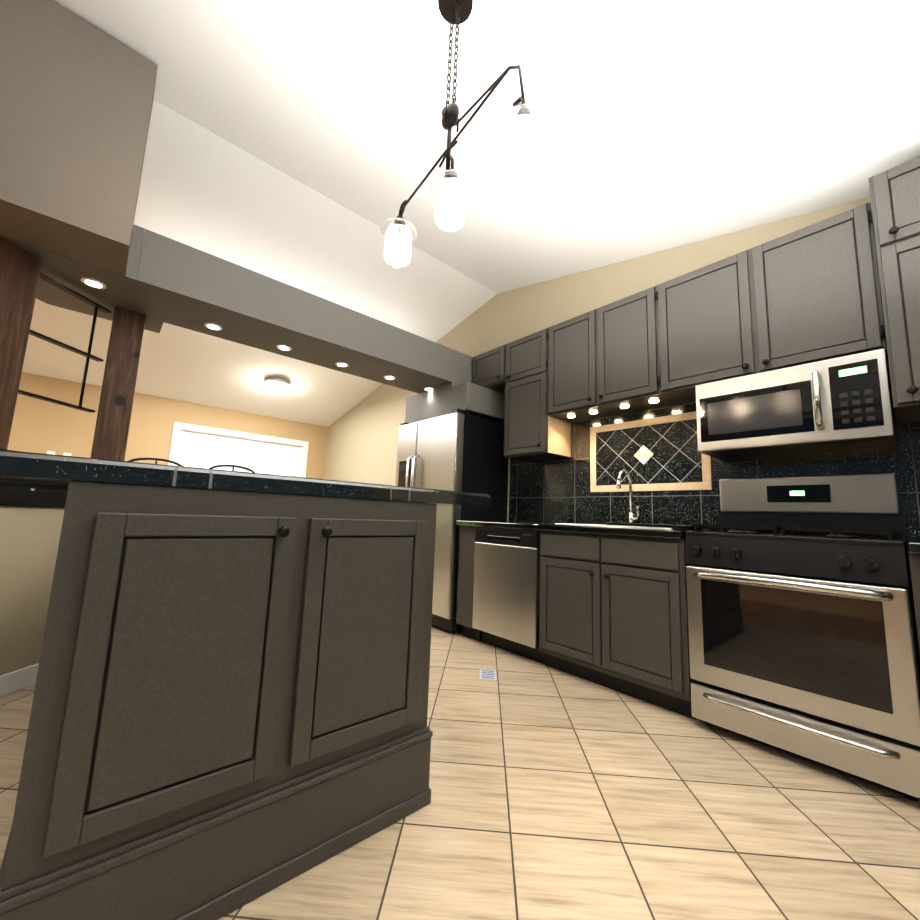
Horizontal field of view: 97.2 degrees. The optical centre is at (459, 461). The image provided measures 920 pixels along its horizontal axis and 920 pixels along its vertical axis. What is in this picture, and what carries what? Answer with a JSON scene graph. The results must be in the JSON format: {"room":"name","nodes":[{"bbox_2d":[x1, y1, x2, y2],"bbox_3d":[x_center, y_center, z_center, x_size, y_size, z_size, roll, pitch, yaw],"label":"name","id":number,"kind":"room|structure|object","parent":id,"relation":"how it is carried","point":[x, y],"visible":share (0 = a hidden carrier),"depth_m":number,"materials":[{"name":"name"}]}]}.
{"room":"kitchen","nodes":[
{"label":"kitchen","id":0,"kind":"room"},
{"bbox_2d":[0,0,157,275],"bbox_3d":[-3.325,-1.812,0.705,4.400,1.080,0.350,9,-10,-41],"label":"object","id":1,"kind":"structure","parent":0,"point":[76,97],"depth_m":1.85,"materials":[{"name":"grey paint"}]},
{"bbox_2d":[0,225,162,332],"bbox_3d":[-2.290,-1.167,2.314,1.040,0.310,0.768,9,-10,-41],"label":"header beam","id":2,"kind":"structure","parent":0,"point":[118,291],"depth_m":2.28,"materials":[{"name":"paint"}]},
{"bbox_2d":[80,277,106,288],"bbox_3d":[-2.059,-1.002,2.280,0.110,0.008,0.108,9,-10,-41],"label":"recessed light","id":3,"kind":"object","parent":2,"relation":"attached to","point":[93,283],"depth_m":2.27,"materials":[{"name":"white glass"}]},
{"bbox_2d":[7,372,326,478],"bbox_3d":[-5.140,0.167,4.641,7.290,2.420,0.120,9,-10,-41],"label":"wall","id":4,"kind":"structure","parent":0,"point":[38,426],"depth_m":5.36,"materials":[{"name":"beige paint"}]},
{"bbox_2d":[47,451,71,455],"bbox_3d":[-4.814,-0.060,4.866,0.210,0.115,0.010,9,-10,-41],"label":"switch plates","id":5,"kind":"object","parent":4,"relation":"attached to","point":[53,453],"visible":0.35,"depth_m":4.89,"materials":[{"name":"white plastic"}]},
{"bbox_2d":[168,422,308,477],"bbox_3d":[-3.353,0.599,6.168,1.890,2.104,0.130,9,-10,-41],"label":"doors","id":6,"kind":"structure","parent":4,"relation":"in","point":[244,443],"depth_m":6.21,"materials":[{"name":"white wood"}]},
{"bbox_2d":[132,229,472,392],"bbox_3d":[-0.884,-0.969,3.384,2.849,0.310,0.528,9,-10,-41],"label":"header beam","id":7,"kind":"structure","parent":0,"point":[179,284],"depth_m":2.82,"materials":[{"name":"paint"}]},
{"bbox_2d":[204,322,222,330],"bbox_3d":[-1.682,-0.922,2.768,0.110,0.008,0.108,9,-10,-41],"label":"recessed light","id":8,"kind":"object","parent":7,"relation":"attached to","point":[212,326],"depth_m":2.76,"materials":[{"name":"white glass"}]},
{"bbox_2d":[276,344,291,350],"bbox_3d":[-1.338,-0.866,3.082,0.110,0.008,0.108,9,-10,-41],"label":"recessed light","id":9,"kind":"object","parent":7,"relation":"attached to","point":[280,346],"depth_m":3.07,"materials":[{"name":"white glass"}]},
{"bbox_2d":[335,362,348,366],"bbox_3d":[-0.986,-0.811,3.390,0.110,0.008,0.108,9,-10,-41],"label":"recessed light","id":10,"kind":"object","parent":7,"relation":"attached to","point":[341,364],"depth_m":3.38,"materials":[{"name":"white glass"}]},
{"bbox_2d":[384,375,395,379],"bbox_3d":[-0.636,-0.760,3.669,0.110,0.008,0.108,9,-10,-41],"label":"recessed light","id":11,"kind":"object","parent":7,"relation":"attached to","point":[388,377],"depth_m":3.65,"materials":[{"name":"white glass"}]},
{"bbox_2d":[0,625,919,919],"bbox_3d":[-0.521,1.272,2.195,3.580,0.080,9.720,9,-10,-41],"label":"floor","id":12,"kind":"structure","parent":0,"point":[558,795],"depth_m":1.28,"materials":[{"name":"beige tile"}]},
{"bbox_2d":[0,449,67,696],"bbox_3d":[-1.853,0.619,2.426,1.883,1.174,0.778,9,-10,-41],"label":"wall","id":13,"kind":"structure","parent":12,"relation":"on","point":[31,520],"depth_m":2.06,"materials":[{"name":"beige paint"}]},
{"bbox_2d":[0,237,42,449],"bbox_3d":[-2.243,-0.557,1.938,0.136,0.993,0.190,2,-8,4],"label":"timber post","id":14,"kind":"object","parent":13,"relation":"on","point":[20,270],"visible":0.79,"depth_m":1.97,"materials":[{"name":"brown wood"}]},
{"bbox_2d":[18,273,110,411],"bbox_3d":[-2.219,-0.647,2.269,0.040,0.647,0.440,2,-8,4],"label":"rails","id":15,"kind":"object","parent":14,"relation":"attached to","point":[96,306],"visible":0.83,"depth_m":2.33,"materials":[{"name":"brown metal"}]},
{"bbox_2d":[91,306,145,460],"bbox_3d":[-2.165,-0.468,2.574,0.156,0.993,0.156,9,-10,-41],"label":"timber post","id":16,"kind":"object","parent":13,"relation":"on","point":[110,439],"visible":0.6,"depth_m":2.52,"materials":[{"name":"brown wood"}]},
{"bbox_2d":[129,457,181,465],"bbox_3d":[-2.408,0.627,3.077,0.394,1.294,0.396,9,-10,-41],"label":"bar stool","id":17,"kind":"object","parent":12,"relation":"on","point":[156,459],"visible":0.12,"depth_m":3.02,"materials":[{"name":"black metal"}]},
{"bbox_2d":[0,481,436,919],"bbox_3d":[-0.790,0.622,1.457,1.007,0.988,1.081,9,-10,-41],"label":"base cabinet","id":18,"kind":"object","parent":12,"relation":"on","point":[229,711],"visible":1,"depth_m":0.97,"materials":[{"name":"black wood"}]},
{"bbox_2d":[0,450,490,506],"bbox_3d":[-0.892,0.121,1.670,1.510,0.050,1.365,9,-10,-41],"label":"countertop","id":19,"kind":"structure","parent":18,"relation":"on","point":[19,469],"depth_m":1.00,"materials":[{"name":"black stone"}]},
{"bbox_2d":[209,464,254,472],"bbox_3d":[-1.994,0.680,3.359,0.394,1.294,0.396,9,-10,-41],"label":"bar stool","id":20,"kind":"object","parent":12,"relation":"on","point":[232,466],"visible":0.08,"depth_m":3.30,"materials":[{"name":"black metal"}]},
{"bbox_2d":[395,408,507,631],"bbox_3d":[-0.141,0.530,3.871,0.734,1.864,0.912,9,-10,-41],"label":"refrigerator","id":21,"kind":"object","parent":12,"relation":"on","point":[459,450],"visible":0.56,"depth_m":3.56,"materials":[{"name":"silver metal"}]},
{"bbox_2d":[456,526,480,640],"bbox_3d":[0.279,0.985,3.411,0.619,0.872,0.204,9,-10,-41],"label":"base cabinet","id":22,"kind":"object","parent":12,"relation":"on","point":[465,585],"depth_m":3.22,"materials":[{"name":"black wood"}]},
{"bbox_2d":[456,520,919,553],"bbox_3d":[1.374,0.404,2.223,0.648,0.040,3.518,9,-10,-41],"label":"countertop","id":23,"kind":"structure","parent":22,"relation":"on","point":[913,546],"depth_m":2.40,"materials":[{"name":"black stone"}]},
{"bbox_2d":[617,469,638,522],"bbox_3d":[1.167,0.249,2.802,0.214,0.402,0.105,9,-10,-41],"label":"faucet","id":24,"kind":"object","parent":23,"relation":"on","point":[631,518],"visible":0.92,"depth_m":2.84,"materials":[{"name":"silver metal"}]},
{"bbox_2d":[555,523,702,530],"bbox_3d":[1.054,0.522,2.585,0.462,0.226,0.752,9,-10,-41],"label":"sink basin","id":25,"kind":"object","parent":23,"relation":"in","point":[634,527],"visible":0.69,"depth_m":2.43,"materials":[{"name":"silver metal"}]},
{"bbox_2d":[606,522,713,528],"bbox_3d":[1.197,0.382,2.432,0.450,0.018,0.440,9,-10,-41],"label":"cutting board","id":26,"kind":"object","parent":25,"relation":"on","point":[651,525],"visible":0.88,"depth_m":2.26,"materials":[{"name":"black"}]},
{"bbox_2d":[480,669,496,679],"bbox_3d":[0.169,1.290,2.458,0.100,0.004,0.150,2,-8,4],"label":"floor vent","id":27,"kind":"object","parent":12,"relation":"in","point":[487,674],"visible":1,"depth_m":2.45,"materials":[{"name":"grey metal"}]},
{"bbox_2d":[472,527,544,663],"bbox_3d":[0.529,0.953,3.089,0.628,0.867,0.604,9,-10,-41],"label":"dishwasher","id":28,"kind":"object","parent":12,"relation":"on","point":[506,592],"visible":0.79,"depth_m":2.86,"materials":[{"name":"silver metal"}]},
{"bbox_2d":[539,554,696,719],"bbox_3d":[1.042,0.990,2.522,0.639,0.680,0.904,9,-10,-41],"label":"base cabinet","id":29,"kind":"object","parent":12,"relation":"on","point":[613,612],"depth_m":2.25,"materials":[{"name":"black wood"}]},
{"bbox_2d":[685,472,919,801],"bbox_3d":[1.569,0.651,1.903,0.692,1.224,0.750,9,-10,-41],"label":"gas range","id":30,"kind":"object","parent":12,"relation":"on","point":[803,635],"visible":1,"depth_m":1.69,"materials":[{"name":"silver metal"}]},
{"bbox_2d":[909,553,919,652],"bbox_3d":[2.040,0.782,1.418,0.639,0.872,0.558,9,-10,-41],"label":"base cabinet","id":31,"kind":"object","parent":12,"relation":"on","point":[914,559],"depth_m":1.47,"materials":[{"name":"black wood"}]},
{"bbox_2d":[22,0,919,426],"bbox_3d":[-1.853,-1.703,1.312,7.420,1.266,9.720,9,-10,-41],"label":"ceiling","id":32,"kind":"structure","parent":0,"point":[300,144],"depth_m":2.19,"materials":[{"name":"white paint"}]},
{"bbox_2d":[264,378,288,390],"bbox_3d":[-2.476,-1.028,5.469,0.300,0.112,0.300,9,-10,-41],"label":"dome ceiling light","id":33,"kind":"object","parent":32,"relation":"attached to","point":[276,384],"visible":0.98,"depth_m":5.38,"materials":[{"name":"white glass"}]},
{"bbox_2d":[381,0,548,267],"bbox_3d":[-0.021,-1.276,1.450,0.146,0.970,0.796,9,-10,-41],"label":"pendant light","id":34,"kind":"object","parent":32,"relation":"hanging from","point":[455,12],"visible":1,"depth_m":1.40,"materials":[{"name":"white glass"}]},
{"bbox_2d":[323,197,919,540],"bbox_3d":[0.835,-0.186,3.551,0.120,3.270,9.720,9,-10,-41],"label":"wall","id":35,"kind":"structure","parent":0,"point":[359,443],"depth_m":3.91,"materials":[{"name":"beige paint"}]},
{"bbox_2d":[405,381,504,423],"bbox_3d":[-0.080,0.393,3.970,0.564,2.168,0.955,9,-10,-41],"label":"panel","id":36,"kind":"object","parent":35,"relation":"attached to","point":[476,400],"visible":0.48,"depth_m":3.78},
{"bbox_2d":[471,345,502,392],"bbox_3d":[0.397,-0.843,3.816,0.339,0.350,0.491,9,-10,-41],"label":"upper cabinet","id":37,"kind":"object","parent":35,"relation":"attached to","point":[487,367],"depth_m":3.72,"materials":[{"name":"black wood"}]},
{"bbox_2d":[503,330,572,461],"bbox_3d":[0.679,-0.545,3.441,0.339,1.020,0.511,9,-10,-41],"label":"upper cabinet","id":38,"kind":"object","parent":35,"relation":"attached to","point":[529,436],"depth_m":3.33,"materials":[{"name":"black wood"}]},
{"bbox_2d":[543,291,666,421],"bbox_3d":[1.115,-0.738,2.976,0.339,0.728,0.907,9,-10,-41],"label":"upper cabinet","id":39,"kind":"object","parent":35,"relation":"attached to","point":[594,360],"depth_m":2.89,"materials":[{"name":"black wood"}]},
{"bbox_2d":[649,399,658,402],"bbox_3d":[1.281,-0.399,2.680,0.056,0.010,0.055,9,-10,-41],"label":"puck light","id":40,"kind":"object","parent":39,"relation":"attached to","point":[655,400],"depth_m":2.67,"materials":[{"name":"white glass"}]},
{"bbox_2d":[509,402,919,541],"bbox_3d":[1.625,0.273,2.461,0.016,2.128,3.520,9,-10,-41],"label":"tile backsplash","id":41,"kind":"structure","parent":35,"relation":"attached to","point":[676,475],"depth_m":2.81,"materials":[{"name":"black tile"}]},
{"bbox_2d":[643,202,888,406],"bbox_3d":[1.682,-0.803,2.339,0.339,0.728,1.035,9,-10,-41],"label":"upper cabinet","id":42,"kind":"object","parent":35,"relation":"attached to","point":[809,294],"depth_m":2.14,"materials":[{"name":"black wood"}]},
{"bbox_2d":[695,349,897,459],"bbox_3d":[1.703,-0.253,2.115,0.451,0.387,0.750,9,-10,-41],"label":"microwave","id":43,"kind":"object","parent":42,"relation":"attached to","point":[842,404],"visible":1,"depth_m":1.96,"materials":[{"name":"silver metal"}]},
{"bbox_2d":[869,156,919,423],"bbox_3d":[2.137,-0.762,1.726,0.450,1.080,0.468,9,-10,-41],"label":"upper cabinet","id":44,"kind":"object","parent":35,"relation":"attached to","point":[895,196],"visible":1,"depth_m":1.73,"materials":[{"name":"black wood"}]}
]}

